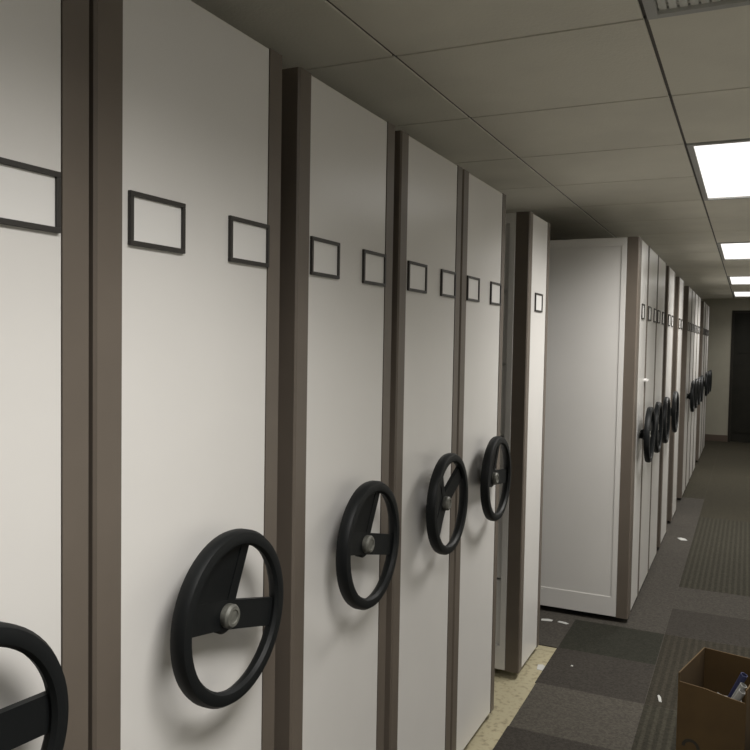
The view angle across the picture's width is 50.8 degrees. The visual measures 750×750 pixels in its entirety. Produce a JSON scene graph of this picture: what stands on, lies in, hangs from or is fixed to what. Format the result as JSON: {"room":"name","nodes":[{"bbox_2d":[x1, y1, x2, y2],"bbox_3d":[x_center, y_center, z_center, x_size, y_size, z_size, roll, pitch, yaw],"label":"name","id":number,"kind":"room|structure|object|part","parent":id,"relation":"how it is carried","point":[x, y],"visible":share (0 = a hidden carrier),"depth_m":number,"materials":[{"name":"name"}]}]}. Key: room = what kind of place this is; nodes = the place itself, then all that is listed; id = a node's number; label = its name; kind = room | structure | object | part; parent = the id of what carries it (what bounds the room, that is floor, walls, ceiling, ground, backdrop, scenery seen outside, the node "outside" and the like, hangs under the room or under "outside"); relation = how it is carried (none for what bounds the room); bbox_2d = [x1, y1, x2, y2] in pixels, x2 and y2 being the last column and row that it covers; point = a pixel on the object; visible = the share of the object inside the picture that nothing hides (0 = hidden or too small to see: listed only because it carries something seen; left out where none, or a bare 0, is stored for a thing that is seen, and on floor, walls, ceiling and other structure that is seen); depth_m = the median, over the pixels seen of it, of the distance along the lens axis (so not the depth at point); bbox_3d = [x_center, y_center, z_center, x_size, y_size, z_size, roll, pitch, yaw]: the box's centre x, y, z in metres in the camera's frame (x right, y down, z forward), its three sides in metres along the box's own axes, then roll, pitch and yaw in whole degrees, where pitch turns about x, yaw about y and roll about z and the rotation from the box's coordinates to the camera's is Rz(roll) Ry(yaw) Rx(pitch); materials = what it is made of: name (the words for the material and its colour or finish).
{"room":"archive storage room","nodes":[
{"label":"archive storage room","id":0,"kind":"room"},
{"bbox_2d":[191,0,749,298],"bbox_3d":[1.493,-1.038,5.367,4.360,0.014,18.850,2,3,25],"label":"ceiling","id":1,"kind":"structure","parent":0,"point":[575,89],"depth_m":2.58,"materials":[{"name":"tile"}]},
{"bbox_2d":[327,0,733,297],"bbox_3d":[1.493,-1.051,5.366,4.370,0.029,18.860,2,3,25],"label":"grid","id":2,"kind":"object","parent":1,"relation":"attached to","point":[639,1],"visible":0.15,"depth_m":2.62,"materials":[{"name":"grey metal"}]},
{"bbox_2d":[642,0,749,19],"bbox_3d":[0.847,-0.890,1.531,0.678,0.046,0.670,2,3,25],"label":"ceiling vent","id":3,"kind":"object","parent":2,"relation":"attached to","point":[654,9],"visible":1,"depth_m":1.91,"materials":[{"name":"grey metal"}]},
{"bbox_2d":[656,0,719,9],"bbox_3d":[0.847,-0.880,1.532,0.626,0.007,0.618,2,3,25],"label":"grille","id":4,"kind":"object","parent":3,"relation":"attached to","point":[660,4],"depth_m":1.90,"materials":[{"name":"white metal"}]},
{"bbox_2d":[687,138,749,200],"bbox_3d":[1.864,-0.972,3.678,0.678,0.056,1.349,2,3,25],"label":"ceiling light","id":5,"kind":"object","parent":2,"relation":"attached to","point":[722,168],"visible":0.77,"depth_m":3.64,"materials":[{"name":"grey plastic"}]},
{"bbox_2d":[717,242,749,259],"bbox_3d":[3.316,-1.083,6.742,0.678,0.056,1.349,2,3,25],"label":"ceiling light","id":6,"kind":"object","parent":2,"relation":"attached to","point":[728,250],"visible":0.76,"depth_m":6.79,"materials":[{"name":"grey plastic"}]},
{"bbox_2d":[727,276,749,284],"bbox_3d":[4.733,-1.190,9.734,0.678,0.056,1.349,2,3,25],"label":"ceiling light","id":7,"kind":"object","parent":2,"relation":"attached to","point":[733,280],"visible":0.74,"depth_m":9.86,"materials":[{"name":"grey plastic"}]},
{"bbox_2d":[730,277,749,283],"bbox_3d":[4.733,-1.176,9.734,0.630,0.008,1.301,2,3,25],"label":"diffuser","id":8,"kind":"object","parent":7,"relation":"attached to","point":[733,280],"depth_m":9.87,"materials":[{"name":"white plastic"}]},
{"bbox_2d":[732,291,749,296],"bbox_3d":[5.939,-1.282,12.279,0.678,0.056,1.349,2,3,25],"label":"ceiling light","id":9,"kind":"object","parent":2,"relation":"attached to","point":[735,293],"visible":0.76,"depth_m":12.31,"materials":[{"name":"grey plastic"}]},
{"bbox_2d":[734,292,749,295],"bbox_3d":[5.939,-1.268,12.279,0.630,0.008,1.301,2,3,25],"label":"diffuser","id":10,"kind":"object","parent":9,"relation":"attached to","point":[735,293],"depth_m":12.36,"materials":[{"name":"white plastic"}]},
{"bbox_2d":[463,442,743,749],"bbox_3d":[1.449,1.513,5.480,4.600,0.138,19.090,2,3,25],"label":"floor","id":11,"kind":"structure","parent":0,"point":[511,690],"depth_m":3.71,"materials":[{"name":"beige tile"}]},
{"bbox_2d":[0,0,88,749],"bbox_3d":[-1.467,0.423,1.464,2.090,2.292,0.568,2,3,25],"label":"shelving unit","id":12,"kind":"object","parent":11,"relation":"on","point":[44,44],"visible":1,"depth_m":1.19,"materials":[{"name":"grey metal"}]},
{"bbox_3d":[-0.602,0.438,1.055,0.018,2.251,0.447,2,3,25],"label":"panel","id":13,"kind":"part","parent":12,"relation":"part of","materials":[{"name":"white metal"}]},
{"bbox_3d":[-0.513,0.431,1.294,0.067,2.259,0.059,2,3,25],"label":"edge trim","id":14,"kind":"part","parent":12,"relation":"part of","materials":[{"name":"metal"}]},
{"bbox_2d":[88,0,282,749],"bbox_3d":[-1.221,0.404,1.984,2.090,2.292,0.565,2,3,25],"label":"shelving unit","id":15,"kind":"object","parent":11,"relation":"on","point":[185,579],"visible":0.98,"depth_m":1.48,"materials":[{"name":"grey metal"}]},
{"bbox_3d":[-0.484,0.428,1.357,0.067,2.259,0.061,2,3,25],"label":"edge trim","id":16,"kind":"part","parent":15,"relation":"part of","materials":[{"name":"metal"}]},
{"bbox_3d":[-0.267,0.412,1.815,0.067,2.259,0.054,2,3,25],"label":"edge trim","id":17,"kind":"part","parent":15,"relation":"part of","materials":[{"name":"grey metal"}]},
{"bbox_2d":[274,67,399,749],"bbox_3d":[-0.951,0.384,2.553,2.090,2.292,0.553,2,3,25],"label":"shelving unit","id":18,"kind":"object","parent":11,"relation":"on","point":[336,553],"visible":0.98,"depth_m":2.04,"materials":[{"name":"grey metal"}]},
{"bbox_3d":[-0.213,0.408,1.928,0.067,2.259,0.054,2,3,25],"label":"edge trim","id":19,"kind":"part","parent":18,"relation":"part of","materials":[{"name":"grey metal"}]},
{"bbox_3d":[-0.086,0.398,2.143,0.018,2.251,0.442,2,3,25],"label":"panel","id":20,"kind":"part","parent":18,"relation":"part of","materials":[{"name":"white metal"}]},
{"bbox_3d":[0.000,0.392,2.378,0.067,2.259,0.055,2,3,25],"label":"edge trim","id":21,"kind":"part","parent":18,"relation":"part of","materials":[{"name":"metal"}]},
{"bbox_2d":[384,130,467,749],"bbox_3d":[-0.693,0.364,3.099,2.090,2.292,0.564,2,3,25],"label":"shelving unit","id":22,"kind":"object","parent":11,"relation":"on","point":[426,471],"visible":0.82,"depth_m":2.62,"materials":[{"name":"grey metal"}]},
{"bbox_3d":[0.043,0.388,2.469,0.067,2.259,0.054,2,3,25],"label":"edge trim","id":23,"kind":"part","parent":22,"relation":"part of","materials":[{"name":"metal"}]},
{"bbox_3d":[0.261,0.372,2.929,0.067,2.259,0.054,2,3,25],"label":"edge trim","id":24,"kind":"part","parent":22,"relation":"part of","materials":[{"name":"metal"}]},
{"bbox_2d":[450,169,510,749],"bbox_3d":[-0.447,0.345,3.618,2.090,2.292,0.562,2,3,25],"label":"shelving unit","id":25,"kind":"object","parent":11,"relation":"on","point":[483,222],"visible":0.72,"depth_m":3.17,"materials":[{"name":"grey metal"}]},
{"bbox_3d":[0.290,0.369,2.990,0.067,2.259,0.058,2,3,25],"label":"edge trim","id":26,"kind":"part","parent":25,"relation":"part of","materials":[{"name":"metal"}]},
{"bbox_3d":[0.507,0.353,3.449,0.067,2.259,0.052,2,3,25],"label":"edge trim","id":27,"kind":"part","parent":25,"relation":"part of","materials":[{"name":"metal"}]},
{"bbox_2d":[495,211,549,673],"bbox_3d":[-0.093,0.317,4.449,2.018,2.288,0.432,2,3,25],"label":"shelving unit","id":28,"kind":"object","parent":11,"relation":"on","point":[527,235],"visible":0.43,"depth_m":3.88,"materials":[{"name":"grey metal"}]},
{"bbox_3d":[-0.215,0.305,4.278,1.942,2.244,0.020,2,3,25],"label":"panel","id":29,"kind":"part","parent":28,"relation":"part of","materials":[{"name":"white metal"}]},
{"bbox_3d":[0.706,0.340,3.871,0.069,2.254,0.058,2,3,25],"label":"edge trim","id":30,"kind":"part","parent":28,"relation":"part of","materials":[{"name":"brown metal"}]},
{"bbox_3d":[0.807,0.333,4.029,0.018,2.247,0.314,2,3,25],"label":"panel","id":31,"kind":"part","parent":28,"relation":"part of","materials":[{"name":"white metal"}]},
{"bbox_3d":[0.864,0.328,4.206,0.069,2.254,0.052,2,3,25],"label":"edge trim","id":32,"kind":"part","parent":28,"relation":"part of","materials":[{"name":"metal"}]},
{"bbox_2d":[537,664,544,670],"bbox_3d":[0.852,1.496,4.039,0.045,0.002,0.077,2,3,14],"label":"paper scrap","id":33,"kind":"object","parent":11,"relation":"on","point":[540,666],"visible":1,"depth_m":4.04,"materials":[{"name":"grey paper"}]},
{"bbox_2d":[493,440,749,749],"bbox_3d":[1.850,1.425,6.003,4.062,0.006,17.565,2,3,25],"label":"floor","id":34,"kind":"structure","parent":11,"relation":"on","point":[694,595],"depth_m":4.51,"materials":[{"name":"grey carpet"}]},
{"bbox_2d":[540,236,655,618],"bbox_3d":[0.619,0.291,5.331,2.377,2.285,0.528,2,3,25],"label":"shelving unit","id":35,"kind":"object","parent":34,"relation":"on","point":[593,303],"visible":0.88,"depth_m":4.73,"materials":[{"name":"grey metal"}]},
{"bbox_3d":[1.510,0.319,4.694,0.067,2.252,0.126,2,3,25],"label":"edge trim","id":36,"kind":"part","parent":35,"relation":"part of","materials":[{"name":"metal"}]},
{"bbox_3d":[1.631,0.310,4.898,0.018,2.244,0.343,2,3,25],"label":"panel","id":37,"kind":"part","parent":35,"relation":"part of","materials":[{"name":"white metal"}]},
{"bbox_3d":[1.690,0.305,5.074,0.067,2.252,0.023,2,3,25],"label":"edge trim","id":38,"kind":"part","parent":35,"relation":"part of","materials":[{"name":"metal"}]},
{"bbox_2d":[617,246,662,594],"bbox_3d":[0.846,0.274,5.810,2.377,2.285,0.564,2,3,25],"label":"shelving unit","id":39,"kind":"object","parent":34,"relation":"on","point":[653,257],"visible":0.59,"depth_m":5.31,"materials":[{"name":"grey metal"}]},
{"bbox_3d":[1.705,0.304,5.105,0.067,2.252,0.023,2,3,25],"label":"edge trim","id":40,"kind":"part","parent":39,"relation":"part of","materials":[{"name":"grey metal"}]},
{"bbox_3d":[1.841,0.294,5.339,0.018,2.244,0.515,2,3,25],"label":"panel","id":41,"kind":"part","parent":39,"relation":"part of","materials":[{"name":"white metal"}]},
{"bbox_3d":[1.936,0.286,5.593,0.067,2.252,0.023,2,3,25],"label":"edge trim","id":42,"kind":"part","parent":39,"relation":"part of","materials":[{"name":"grey metal"}]},
{"bbox_2d":[648,257,670,571],"bbox_3d":[1.092,0.256,6.329,2.377,2.285,0.564,2,3,25],"label":"shelving unit","id":43,"kind":"object","parent":34,"relation":"on","point":[660,323],"visible":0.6,"depth_m":5.83,"materials":[{"name":"grey metal"}]},
{"bbox_3d":[1.951,0.285,5.624,0.067,2.252,0.023,2,3,25],"label":"edge trim","id":44,"kind":"part","parent":43,"relation":"part of","materials":[{"name":"grey metal"}]},
{"bbox_3d":[2.182,0.268,6.112,0.067,2.252,0.023,2,3,25],"label":"edge trim","id":45,"kind":"part","parent":43,"relation":"part of","materials":[{"name":"grey metal"}]},
{"bbox_2d":[657,266,678,546],"bbox_3d":[1.436,0.229,7.056,2.377,2.285,0.621,2,3,25],"label":"shelving unit","id":46,"kind":"object","parent":34,"relation":"on","point":[670,274],"visible":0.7,"depth_m":6.46,"materials":[{"name":"grey metal"}]},
{"bbox_3d":[2.293,0.259,6.346,0.067,2.252,0.069,2,3,25],"label":"edge trim","id":47,"kind":"part","parent":46,"relation":"part of","materials":[{"name":"grey metal"}]},
{"bbox_3d":[2.433,0.249,6.591,0.018,2.244,0.492,2,3,25],"label":"panel","id":48,"kind":"part","parent":46,"relation":"part of","materials":[{"name":"white metal"}]},
{"bbox_3d":[2.531,0.241,6.850,0.067,2.252,0.058,2,3,25],"label":"edge trim","id":49,"kind":"part","parent":46,"relation":"part of","materials":[{"name":"grey metal"}]},
{"bbox_2d":[667,277,683,520],"bbox_3d":[1.849,0.194,8.012,2.305,2.285,0.586,2,3,25],"label":"shelving unit","id":50,"kind":"object","parent":34,"relation":"on","point":[679,283],"visible":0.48,"depth_m":7.31,"materials":[{"name":"grey metal"}]},
{"bbox_3d":[2.879,0.215,7.531,0.018,2.244,0.458,2,3,25],"label":"panel","id":51,"kind":"part","parent":50,"relation":"part of","materials":[{"name":"white metal"}]},
{"bbox_3d":[2.969,0.208,7.774,0.067,2.252,0.058,2,3,25],"label":"edge trim","id":52,"kind":"part","parent":50,"relation":"part of","materials":[{"name":"grey metal"}]},
{"bbox_2d":[677,286,695,497],"bbox_3d":[2.403,0.156,9.097,2.377,2.285,0.586,2,3,25],"label":"shelving unit","id":53,"kind":"object","parent":34,"relation":"on","point":[685,396],"visible":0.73,"depth_m":8.41,"materials":[{"name":"grey metal"}]},
{"bbox_3d":[3.267,0.185,8.403,0.067,2.252,0.069,2,3,25],"label":"edge trim","id":54,"kind":"part","parent":53,"relation":"part of","materials":[{"name":"grey metal"}]},
{"bbox_3d":[3.403,0.175,8.637,0.018,2.244,0.469,2,3,25],"label":"panel","id":55,"kind":"part","parent":53,"relation":"part of","materials":[{"name":"white metal"}]},
{"bbox_3d":[3.493,0.168,8.880,0.067,2.252,0.046,2,3,25],"label":"edge trim","id":56,"kind":"part","parent":53,"relation":"part of","materials":[{"name":"grey metal"}]},
{"bbox_2d":[685,290,698,488],"bbox_3d":[2.659,0.136,9.637,2.377,2.285,0.564,2,3,25],"label":"shelving unit","id":57,"kind":"object","parent":34,"relation":"on","point":[693,292],"visible":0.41,"depth_m":9.14,"materials":[{"name":"grey metal"}]},
{"bbox_3d":[3.523,0.165,8.943,0.067,2.252,0.046,2,3,25],"label":"edge trim","id":58,"kind":"part","parent":57,"relation":"part of","materials":[{"name":"grey metal"}]},
{"bbox_3d":[3.654,0.156,9.167,0.018,2.244,0.469,2,3,25],"label":"panel","id":59,"kind":"part","parent":57,"relation":"part of","materials":[{"name":"white metal"}]},
{"bbox_3d":[3.744,0.149,9.410,0.067,2.252,0.046,2,3,25],"label":"edge trim","id":60,"kind":"part","parent":57,"relation":"part of","materials":[{"name":"grey metal"}]},
{"bbox_2d":[689,294,700,478],"bbox_3d":[2.912,0.117,10.172,2.377,2.285,0.575,2,3,25],"label":"shelving unit","id":61,"kind":"object","parent":34,"relation":"on","point":[696,296],"visible":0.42,"depth_m":9.69,"materials":[{"name":"grey metal"}]},
{"bbox_3d":[3.774,0.146,9.473,0.067,2.252,0.046,2,3,25],"label":"edge trim","id":62,"kind":"part","parent":61,"relation":"part of","materials":[{"name":"grey metal"}]},
{"bbox_3d":[4.000,0.129,9.950,0.067,2.252,0.046,2,3,25],"label":"edge trim","id":63,"kind":"part","parent":61,"relation":"part of","materials":[{"name":"grey metal"}]},
{"bbox_2d":[692,297,703,472],"bbox_3d":[3.168,0.097,10.713,2.377,2.285,0.575,2,3,25],"label":"shelving unit","id":64,"kind":"object","parent":34,"relation":"on","point":[699,298],"visible":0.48,"depth_m":10.23,"materials":[{"name":"grey metal"}]},
{"bbox_3d":[4.030,0.127,10.013,0.067,2.252,0.046,2,3,25],"label":"edge trim","id":65,"kind":"part","parent":64,"relation":"part of","materials":[{"name":"grey metal"}]},
{"bbox_3d":[4.163,0.117,10.242,0.018,2.244,0.481,2,3,25],"label":"panel","id":66,"kind":"part","parent":64,"relation":"part of","materials":[{"name":"white metal"}]},
{"bbox_3d":[4.256,0.110,10.491,0.067,2.252,0.046,2,3,25],"label":"edge trim","id":67,"kind":"part","parent":64,"relation":"part of","materials":[{"name":"grey metal"}]},
{"bbox_2d":[695,301,707,460],"bbox_3d":[3.715,0.056,11.866,2.377,2.285,0.575,2,3,25],"label":"shelving unit","id":68,"kind":"object","parent":34,"relation":"on","point":[703,304],"visible":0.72,"depth_m":11.18,"materials":[{"name":"grey metal"}]},
{"bbox_3d":[4.578,0.085,11.171,0.067,2.252,0.058,2,3,25],"label":"edge trim","id":69,"kind":"part","parent":68,"relation":"part of","materials":[{"name":"grey metal"}]},
{"bbox_3d":[4.712,0.075,11.400,0.018,2.244,0.469,2,3,25],"label":"panel","id":70,"kind":"part","parent":68,"relation":"part of","materials":[{"name":"white metal"}]},
{"bbox_3d":[4.802,0.068,11.643,0.067,2.252,0.046,2,3,25],"label":"edge trim","id":71,"kind":"part","parent":68,"relation":"part of","materials":[{"name":"grey metal"}]},
{"bbox_2d":[701,304,709,452],"bbox_3d":[3.975,0.036,12.416,2.377,2.285,0.575,2,3,25],"label":"shelving unit","id":72,"kind":"object","parent":34,"relation":"on","point":[706,315],"visible":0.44,"depth_m":11.95,"materials":[{"name":"grey metal"}]},
{"bbox_3d":[4.837,0.065,11.716,0.067,2.252,0.046,2,3,25],"label":"edge trim","id":73,"kind":"part","parent":72,"relation":"part of","materials":[{"name":"grey metal"}]},
{"bbox_3d":[5.063,0.048,12.194,0.067,2.252,0.046,2,3,25],"label":"edge trim","id":74,"kind":"part","parent":72,"relation":"part of","materials":[{"name":"grey metal"}]},
{"bbox_2d":[703,306,711,447],"bbox_3d":[4.236,0.016,12.966,2.377,2.285,0.575,2,3,25],"label":"shelving unit","id":75,"kind":"object","parent":34,"relation":"on","point":[708,306],"visible":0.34,"depth_m":12.48,"materials":[{"name":"grey metal"}]},
{"bbox_3d":[5.098,0.046,12.267,0.067,2.252,0.046,2,3,25],"label":"edge trim","id":76,"kind":"part","parent":75,"relation":"part of","materials":[{"name":"grey metal"}]},
{"bbox_3d":[5.231,0.036,12.496,0.018,2.244,0.481,2,3,25],"label":"panel","id":77,"kind":"part","parent":75,"relation":"part of","materials":[{"name":"white metal"}]},
{"bbox_2d":[676,647,749,749],"bbox_3d":[1.363,1.343,3.102,0.245,0.397,0.332,3,3,39],"label":"cardboard box","id":78,"kind":"object","parent":34,"relation":"on","point":[707,719],"visible":1,"depth_m":3.01,"materials":[{"name":"brown cardboard"}]},
{"bbox_2d":[727,672,747,697],"bbox_3d":[1.331,1.319,3.043,0.026,0.400,0.192,-1,3,-41],"label":"paper roll","id":79,"kind":"object","parent":78,"relation":"in","point":[742,677],"visible":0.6,"depth_m":2.98,"materials":[{"name":"blue paper"}]},
{"bbox_2d":[733,689,744,700],"bbox_3d":[1.296,1.343,2.995,0.196,0.357,0.026,3,3,42],"label":"paper roll","id":80,"kind":"object","parent":78,"relation":"in","point":[740,694],"visible":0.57,"depth_m":2.93,"materials":[{"name":"grey paper"}]},
{"bbox_2d":[731,682,746,698],"bbox_3d":[1.314,1.335,3.019,0.026,0.371,0.195,-2,4,-45],"label":"paper roll","id":81,"kind":"object","parent":78,"relation":"in","point":[742,686],"visible":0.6,"depth_m":2.96,"materials":[{"name":"grey paper"}]},
{"bbox_2d":[701,299,749,437],"bbox_3d":[5.534,-0.275,13.984,4.370,2.823,0.115,2,3,25],"label":"wall","id":82,"kind":"structure","parent":0,"point":[720,313],"depth_m":13.71,"materials":[{"name":"beige paint"}]},
{"bbox_2d":[705,434,726,441],"bbox_3d":[4.808,1.054,14.302,2.877,0.115,0.017,2,3,25],"label":"baseboard","id":83,"kind":"structure","parent":82,"relation":"attached to","point":[710,437],"depth_m":13.76,"materials":[{"name":"brown"}]},
{"bbox_2d":[727,310,749,442],"bbox_3d":[6.568,0.040,13.485,0.927,2.275,0.106,2,3,25],"label":"door","id":84,"kind":"structure","parent":82,"relation":"in","point":[739,386],"depth_m":13.60,"materials":[{"name":"grey wood"}]},
{"bbox_3d":[6.561,0.023,13.476,0.736,1.964,0.012,2,3,25],"label":"panel","id":85,"kind":"part","parent":84,"relation":"part of","materials":[{"name":"black wood"}]}
]}

